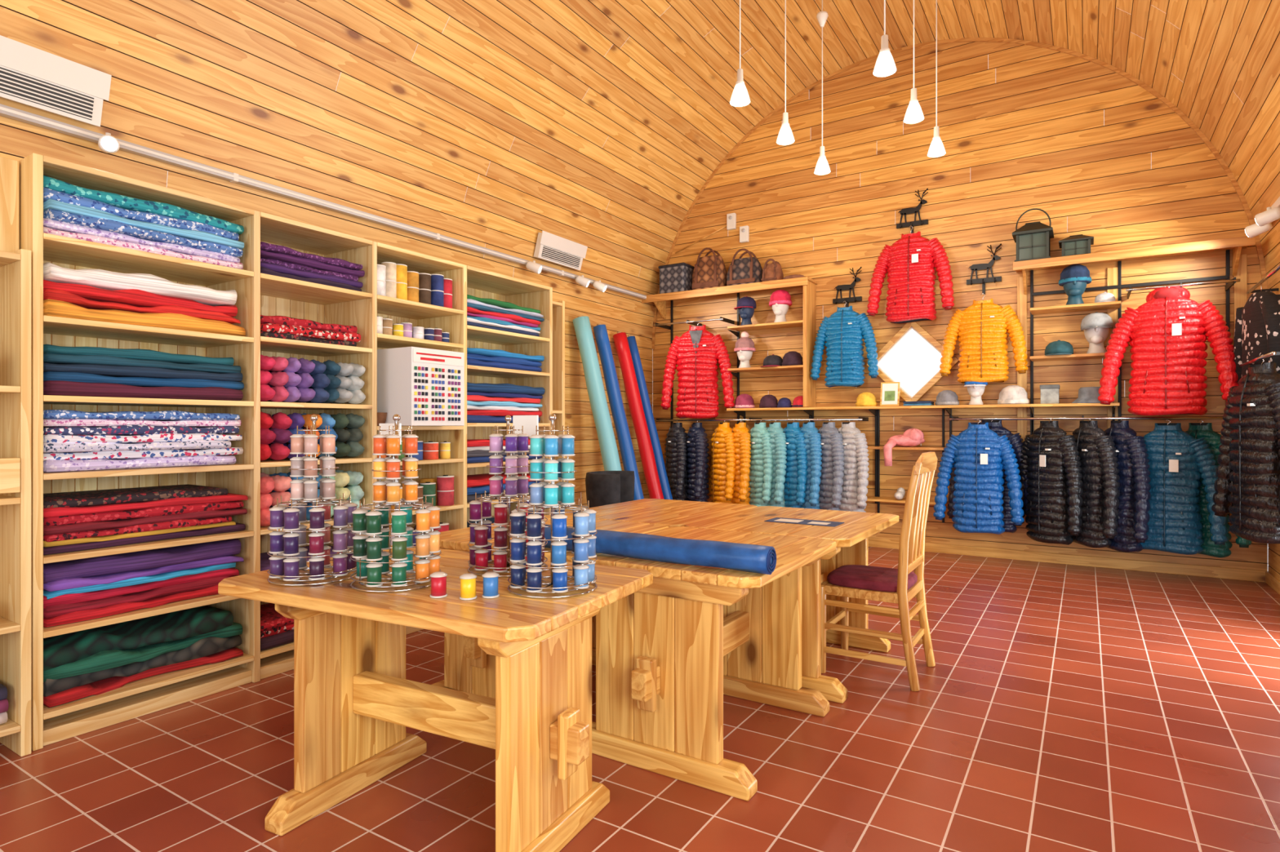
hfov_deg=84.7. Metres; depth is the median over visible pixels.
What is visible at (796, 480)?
puffer jacket
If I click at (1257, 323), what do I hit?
sweater
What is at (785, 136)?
pendant lamp
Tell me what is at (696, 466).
puffer jacket
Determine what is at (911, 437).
scarf
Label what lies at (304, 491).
carousel
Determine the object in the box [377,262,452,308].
rolls
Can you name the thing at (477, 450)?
folded fabric
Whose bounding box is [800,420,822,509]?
puffer jacket
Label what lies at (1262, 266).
trim
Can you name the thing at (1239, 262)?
display shelf
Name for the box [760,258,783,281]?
handbag
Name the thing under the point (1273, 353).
rail
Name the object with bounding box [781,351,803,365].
beanie
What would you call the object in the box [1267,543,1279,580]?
wall
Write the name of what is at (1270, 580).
baseboard
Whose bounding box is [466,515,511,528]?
folded fabric
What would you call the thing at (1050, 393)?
gift box
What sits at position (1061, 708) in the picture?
floor
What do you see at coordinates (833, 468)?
puffer jacket
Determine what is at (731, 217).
wall sensor
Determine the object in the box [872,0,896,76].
pendant lamp
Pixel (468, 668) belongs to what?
trestle table
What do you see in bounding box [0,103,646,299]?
track rail
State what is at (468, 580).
thread spool
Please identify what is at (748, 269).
handbag
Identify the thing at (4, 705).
folded fabric
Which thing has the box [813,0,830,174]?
pendant lamp
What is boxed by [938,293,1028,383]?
puffer jacket
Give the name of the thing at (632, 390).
roll
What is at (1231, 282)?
rail
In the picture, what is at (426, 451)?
rolls
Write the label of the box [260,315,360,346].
folded fabric
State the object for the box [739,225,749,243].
wall sensor
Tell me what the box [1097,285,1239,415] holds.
puffer jacket
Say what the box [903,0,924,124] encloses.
pendant lamp
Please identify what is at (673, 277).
hamper
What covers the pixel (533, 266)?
track spotlight
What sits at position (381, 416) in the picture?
thread spool
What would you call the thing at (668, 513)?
trestle table
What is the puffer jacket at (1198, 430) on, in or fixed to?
hanging from the rail at (953, 418)
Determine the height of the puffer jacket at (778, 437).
0.969 m
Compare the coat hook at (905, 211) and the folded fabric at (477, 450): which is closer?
the folded fabric at (477, 450)
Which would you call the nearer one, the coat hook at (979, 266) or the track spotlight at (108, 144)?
the track spotlight at (108, 144)
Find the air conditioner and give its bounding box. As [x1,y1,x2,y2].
[0,35,111,126]
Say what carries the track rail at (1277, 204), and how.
attached to the ceiling
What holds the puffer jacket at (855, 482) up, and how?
hanging from the rail at (860, 419)
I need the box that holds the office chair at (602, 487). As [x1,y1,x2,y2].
[585,471,634,507]
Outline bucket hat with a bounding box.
[1071,386,1114,403]
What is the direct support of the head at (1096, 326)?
on the display shelf at (1239, 262)
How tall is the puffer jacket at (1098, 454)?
1.089 m
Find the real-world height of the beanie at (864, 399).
0.148 m
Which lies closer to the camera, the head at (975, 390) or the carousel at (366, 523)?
the carousel at (366, 523)
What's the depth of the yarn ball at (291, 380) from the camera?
3.71 m
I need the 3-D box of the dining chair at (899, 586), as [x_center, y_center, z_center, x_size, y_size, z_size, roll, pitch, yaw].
[1.224,0.692,3.605,0.508,1.122,0.449,0,0,32]
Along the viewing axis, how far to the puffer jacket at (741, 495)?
7.51 m
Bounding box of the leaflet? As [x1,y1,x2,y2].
[764,517,844,527]
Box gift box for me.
[1040,384,1059,404]
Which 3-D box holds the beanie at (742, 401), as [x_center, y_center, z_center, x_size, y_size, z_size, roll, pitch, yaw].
[1.167,-0.278,7.846,0.236,0.163,0.236,0,0,32]
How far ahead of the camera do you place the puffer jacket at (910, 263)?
6.79 m
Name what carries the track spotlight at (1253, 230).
attached to the track rail at (1277, 204)
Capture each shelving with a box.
[0,156,31,756]
[18,152,564,751]
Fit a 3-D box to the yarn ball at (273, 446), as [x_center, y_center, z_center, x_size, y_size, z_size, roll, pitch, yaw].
[-1.831,0.052,3.800,0.324,0.252,0.629,0,0,32]
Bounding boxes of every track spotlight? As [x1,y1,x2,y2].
[97,132,119,153]
[525,260,542,274]
[575,275,589,287]
[592,280,606,292]
[1244,222,1272,238]
[1254,206,1279,226]
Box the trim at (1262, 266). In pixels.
[652,37,1267,349]
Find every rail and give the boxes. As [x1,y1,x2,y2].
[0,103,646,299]
[653,316,734,329]
[654,417,868,422]
[948,415,1222,421]
[1125,277,1239,298]
[1238,351,1279,367]
[1246,264,1279,294]
[1271,196,1279,222]
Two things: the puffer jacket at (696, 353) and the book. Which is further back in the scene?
the puffer jacket at (696, 353)
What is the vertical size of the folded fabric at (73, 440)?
0.255 m
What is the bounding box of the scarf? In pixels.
[883,428,925,466]
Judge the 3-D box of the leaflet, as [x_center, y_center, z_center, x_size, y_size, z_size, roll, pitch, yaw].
[0.852,0.498,3.646,0.370,0.003,0.170,0,0,32]
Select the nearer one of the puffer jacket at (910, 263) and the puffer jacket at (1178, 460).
the puffer jacket at (1178, 460)
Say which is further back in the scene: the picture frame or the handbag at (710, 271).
the handbag at (710, 271)
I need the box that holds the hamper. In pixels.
[657,262,694,293]
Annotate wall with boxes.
[653,41,1267,571]
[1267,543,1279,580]
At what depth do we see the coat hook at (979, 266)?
6.68 m
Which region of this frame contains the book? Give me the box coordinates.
[902,400,933,405]
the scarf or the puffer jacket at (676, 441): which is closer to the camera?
the scarf
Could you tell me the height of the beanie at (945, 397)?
0.148 m
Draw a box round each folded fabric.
[0,684,8,724]
[43,175,244,269]
[43,262,245,336]
[43,344,244,400]
[43,409,243,472]
[43,484,248,555]
[43,538,243,627]
[43,605,243,707]
[260,241,364,291]
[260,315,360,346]
[260,545,353,571]
[260,603,293,651]
[466,294,544,336]
[466,347,544,372]
[466,382,544,422]
[466,438,542,462]
[466,472,540,502]
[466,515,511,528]
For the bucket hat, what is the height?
0.145 m
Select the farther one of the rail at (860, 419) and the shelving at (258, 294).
the rail at (860, 419)
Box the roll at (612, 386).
[592,323,644,500]
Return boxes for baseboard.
[867,537,1265,582]
[1265,571,1279,595]
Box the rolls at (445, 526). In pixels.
[382,522,448,546]
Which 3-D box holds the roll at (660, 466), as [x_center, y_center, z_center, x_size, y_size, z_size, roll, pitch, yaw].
[0.135,0.066,7.957,0.697,2.240,0.130,0,0,30]
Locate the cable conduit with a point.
(726, 225)
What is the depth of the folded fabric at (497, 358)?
4.92 m
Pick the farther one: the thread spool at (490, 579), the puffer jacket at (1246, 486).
the puffer jacket at (1246, 486)
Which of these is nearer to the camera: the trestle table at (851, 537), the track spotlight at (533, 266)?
the trestle table at (851, 537)
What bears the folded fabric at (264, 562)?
in the shelving at (258, 294)
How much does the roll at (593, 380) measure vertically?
2.337 m
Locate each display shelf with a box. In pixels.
[641,276,817,426]
[726,402,1119,503]
[866,408,948,523]
[1013,235,1255,515]
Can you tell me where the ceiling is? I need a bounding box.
[0,0,1279,349]
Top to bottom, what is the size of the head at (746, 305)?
0.340 m
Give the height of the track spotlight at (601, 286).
0.125 m
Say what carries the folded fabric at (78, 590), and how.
in the shelving at (258, 294)
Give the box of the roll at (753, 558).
[544,524,776,574]
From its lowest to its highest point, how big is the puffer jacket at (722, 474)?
0.966 m
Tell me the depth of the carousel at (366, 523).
2.17 m
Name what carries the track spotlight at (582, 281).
attached to the track rail at (6, 111)
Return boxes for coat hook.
[832,266,862,306]
[896,187,928,233]
[966,243,1001,294]
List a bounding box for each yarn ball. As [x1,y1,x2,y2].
[260,355,365,404]
[260,411,364,460]
[260,469,364,526]
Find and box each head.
[733,296,755,325]
[733,331,755,368]
[768,289,791,322]
[964,381,987,404]
[1058,263,1091,305]
[1080,311,1112,353]
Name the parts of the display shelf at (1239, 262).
baseball cap, baseball cap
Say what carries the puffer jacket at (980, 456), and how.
hanging from the rail at (953, 418)
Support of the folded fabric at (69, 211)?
in the shelving at (258, 294)
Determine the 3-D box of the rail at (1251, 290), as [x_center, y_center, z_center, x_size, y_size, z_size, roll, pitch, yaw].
[4.404,-1.030,4.814,0.180,0.023,1.350,0,0,32]
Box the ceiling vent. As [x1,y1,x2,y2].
[533,230,587,270]
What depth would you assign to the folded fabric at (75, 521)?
3.04 m
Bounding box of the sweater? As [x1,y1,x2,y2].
[1233,283,1279,382]
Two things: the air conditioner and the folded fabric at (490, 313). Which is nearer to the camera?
the air conditioner
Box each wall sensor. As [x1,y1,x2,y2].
[726,213,736,230]
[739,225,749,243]
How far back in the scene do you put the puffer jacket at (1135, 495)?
5.70 m
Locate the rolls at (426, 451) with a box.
[377,440,450,461]
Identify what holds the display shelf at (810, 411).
attached to the wall at (1022, 129)
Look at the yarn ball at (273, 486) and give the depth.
3.68 m
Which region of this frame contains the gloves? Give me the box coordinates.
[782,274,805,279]
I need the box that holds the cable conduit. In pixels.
[675,225,726,253]
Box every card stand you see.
[378,423,401,559]
[512,415,538,497]
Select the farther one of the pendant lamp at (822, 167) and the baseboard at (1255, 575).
the baseboard at (1255, 575)
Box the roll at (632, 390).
[613,331,664,499]
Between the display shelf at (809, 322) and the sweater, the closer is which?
the sweater
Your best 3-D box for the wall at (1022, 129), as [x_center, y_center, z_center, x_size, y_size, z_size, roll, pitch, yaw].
[2.592,-1.292,7.161,5.760,5.079,0.009,0,0,32]
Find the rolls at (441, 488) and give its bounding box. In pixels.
[378,475,453,513]
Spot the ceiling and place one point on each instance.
(220, 84)
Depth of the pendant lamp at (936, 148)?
5.06 m
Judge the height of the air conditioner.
0.261 m
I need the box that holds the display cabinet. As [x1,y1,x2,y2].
[377,346,464,426]
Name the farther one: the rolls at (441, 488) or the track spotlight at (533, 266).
the track spotlight at (533, 266)
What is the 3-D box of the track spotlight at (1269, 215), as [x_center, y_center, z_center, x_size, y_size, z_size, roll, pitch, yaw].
[4.227,-1.412,4.716,0.090,0.116,0.146,0,0,-24]
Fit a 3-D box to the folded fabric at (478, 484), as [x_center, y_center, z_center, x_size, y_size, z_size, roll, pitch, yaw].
[-1.103,0.431,5.058,0.418,0.155,0.795,0,0,32]
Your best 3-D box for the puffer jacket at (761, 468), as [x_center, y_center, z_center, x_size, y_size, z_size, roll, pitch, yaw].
[1.298,0.413,7.587,0.272,0.966,0.594,0,0,-12]
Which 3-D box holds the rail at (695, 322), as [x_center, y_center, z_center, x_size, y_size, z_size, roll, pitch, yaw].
[0.634,-1.195,8.181,0.900,0.040,0.357,0,0,32]
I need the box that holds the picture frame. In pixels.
[880,382,900,406]
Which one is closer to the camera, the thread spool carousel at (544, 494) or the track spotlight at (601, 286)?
the thread spool carousel at (544, 494)
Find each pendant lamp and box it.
[729,0,750,106]
[776,0,794,145]
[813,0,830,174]
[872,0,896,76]
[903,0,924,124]
[927,0,946,157]
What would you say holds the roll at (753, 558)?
on the trestle table at (668, 651)
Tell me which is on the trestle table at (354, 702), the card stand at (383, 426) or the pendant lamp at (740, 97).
the card stand at (383, 426)
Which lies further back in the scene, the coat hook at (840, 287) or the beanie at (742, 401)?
the beanie at (742, 401)
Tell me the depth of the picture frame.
6.96 m
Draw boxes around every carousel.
[266,414,357,586]
[350,413,441,592]
[467,415,547,577]
[506,413,597,598]
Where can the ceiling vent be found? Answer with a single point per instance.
(550, 247)
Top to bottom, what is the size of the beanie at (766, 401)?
0.148 m
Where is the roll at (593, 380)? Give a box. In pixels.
[572,315,622,471]
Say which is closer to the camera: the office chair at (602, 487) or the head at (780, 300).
the office chair at (602, 487)
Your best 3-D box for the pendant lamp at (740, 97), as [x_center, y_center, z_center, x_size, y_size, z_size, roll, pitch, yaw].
[0.607,-2.896,4.258,0.124,1.862,0.124,0,0,32]
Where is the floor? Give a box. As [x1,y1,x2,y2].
[0,546,1279,851]
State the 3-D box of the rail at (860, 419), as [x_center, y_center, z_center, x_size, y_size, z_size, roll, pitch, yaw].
[1.281,-0.070,7.782,2.420,0.040,0.337,0,0,32]
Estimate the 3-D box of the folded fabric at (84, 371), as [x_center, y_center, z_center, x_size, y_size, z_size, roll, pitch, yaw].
[-2.292,-0.229,3.191,0.437,0.214,0.771,0,0,32]
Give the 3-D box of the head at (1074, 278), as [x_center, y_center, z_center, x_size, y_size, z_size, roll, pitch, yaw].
[3.824,-1.236,6.172,0.250,0.369,0.250,0,0,32]
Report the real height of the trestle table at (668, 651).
0.750 m
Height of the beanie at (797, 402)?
0.126 m
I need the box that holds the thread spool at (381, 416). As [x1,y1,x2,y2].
[377,412,386,425]
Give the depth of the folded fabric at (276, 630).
3.57 m
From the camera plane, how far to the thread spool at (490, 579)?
2.04 m
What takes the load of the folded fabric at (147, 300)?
in the shelving at (258, 294)
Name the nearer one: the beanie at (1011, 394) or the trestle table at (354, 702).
the trestle table at (354, 702)
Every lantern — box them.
[1012,208,1053,262]
[1058,234,1093,256]
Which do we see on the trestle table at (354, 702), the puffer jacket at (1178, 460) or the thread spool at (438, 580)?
the thread spool at (438, 580)
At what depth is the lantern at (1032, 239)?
6.25 m
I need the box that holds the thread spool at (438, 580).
[430,571,447,598]
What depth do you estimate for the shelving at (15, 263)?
2.67 m
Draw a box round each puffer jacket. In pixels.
[660,322,734,418]
[664,422,688,500]
[685,422,709,502]
[707,420,736,503]
[731,420,751,505]
[748,421,773,506]
[766,422,786,506]
[783,420,808,507]
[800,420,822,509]
[810,301,878,387]
[818,420,844,511]
[838,420,869,512]
[866,225,954,324]
[933,419,1024,534]
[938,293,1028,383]
[946,417,1029,533]
[1013,419,1083,545]
[1066,418,1119,547]
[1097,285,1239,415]
[1104,419,1151,552]
[1140,419,1228,555]
[1186,419,1252,557]
[1211,359,1279,543]
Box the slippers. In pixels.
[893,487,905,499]
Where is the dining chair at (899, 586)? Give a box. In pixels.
[821,452,937,691]
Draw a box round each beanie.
[733,394,755,408]
[759,395,777,408]
[777,397,791,408]
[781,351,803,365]
[791,395,803,407]
[855,391,877,406]
[934,390,959,405]
[997,385,1029,404]
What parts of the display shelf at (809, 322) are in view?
baseball cap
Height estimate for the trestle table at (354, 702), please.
0.750 m
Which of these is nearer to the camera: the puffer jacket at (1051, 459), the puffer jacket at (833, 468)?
the puffer jacket at (1051, 459)
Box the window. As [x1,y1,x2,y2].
[866,321,959,401]
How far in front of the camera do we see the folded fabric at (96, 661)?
3.06 m
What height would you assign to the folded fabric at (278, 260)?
0.166 m
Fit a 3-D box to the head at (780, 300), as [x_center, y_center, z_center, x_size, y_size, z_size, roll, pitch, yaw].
[1.527,-1.296,7.630,0.250,0.369,0.250,0,0,32]
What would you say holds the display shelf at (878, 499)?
attached to the wall at (1022, 129)
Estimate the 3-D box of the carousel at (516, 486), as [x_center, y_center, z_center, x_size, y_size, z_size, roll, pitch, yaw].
[-0.460,0.231,2.448,0.274,0.537,0.274,0,0,10]
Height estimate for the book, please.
0.042 m
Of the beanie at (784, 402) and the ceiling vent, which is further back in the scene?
the beanie at (784, 402)
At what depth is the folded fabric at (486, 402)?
4.91 m
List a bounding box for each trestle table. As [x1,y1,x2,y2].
[217,546,653,851]
[432,515,668,698]
[564,498,757,527]
[566,526,835,801]
[684,506,898,703]
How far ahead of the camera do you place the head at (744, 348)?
7.78 m
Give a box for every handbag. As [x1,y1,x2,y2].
[692,247,727,289]
[726,248,762,285]
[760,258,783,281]
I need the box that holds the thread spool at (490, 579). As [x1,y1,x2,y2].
[481,571,499,598]
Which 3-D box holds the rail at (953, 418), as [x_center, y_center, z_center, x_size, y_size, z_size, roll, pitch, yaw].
[3.872,-0.070,6.137,2.120,0.040,0.337,0,0,32]
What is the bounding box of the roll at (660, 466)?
[626,334,672,499]
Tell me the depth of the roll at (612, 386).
7.39 m
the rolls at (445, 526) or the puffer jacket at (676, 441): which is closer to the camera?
the rolls at (445, 526)
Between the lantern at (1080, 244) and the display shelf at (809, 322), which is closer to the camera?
the lantern at (1080, 244)
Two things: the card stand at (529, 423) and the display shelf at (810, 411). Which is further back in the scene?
the display shelf at (810, 411)
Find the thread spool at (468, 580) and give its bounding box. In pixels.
[459,573,476,600]

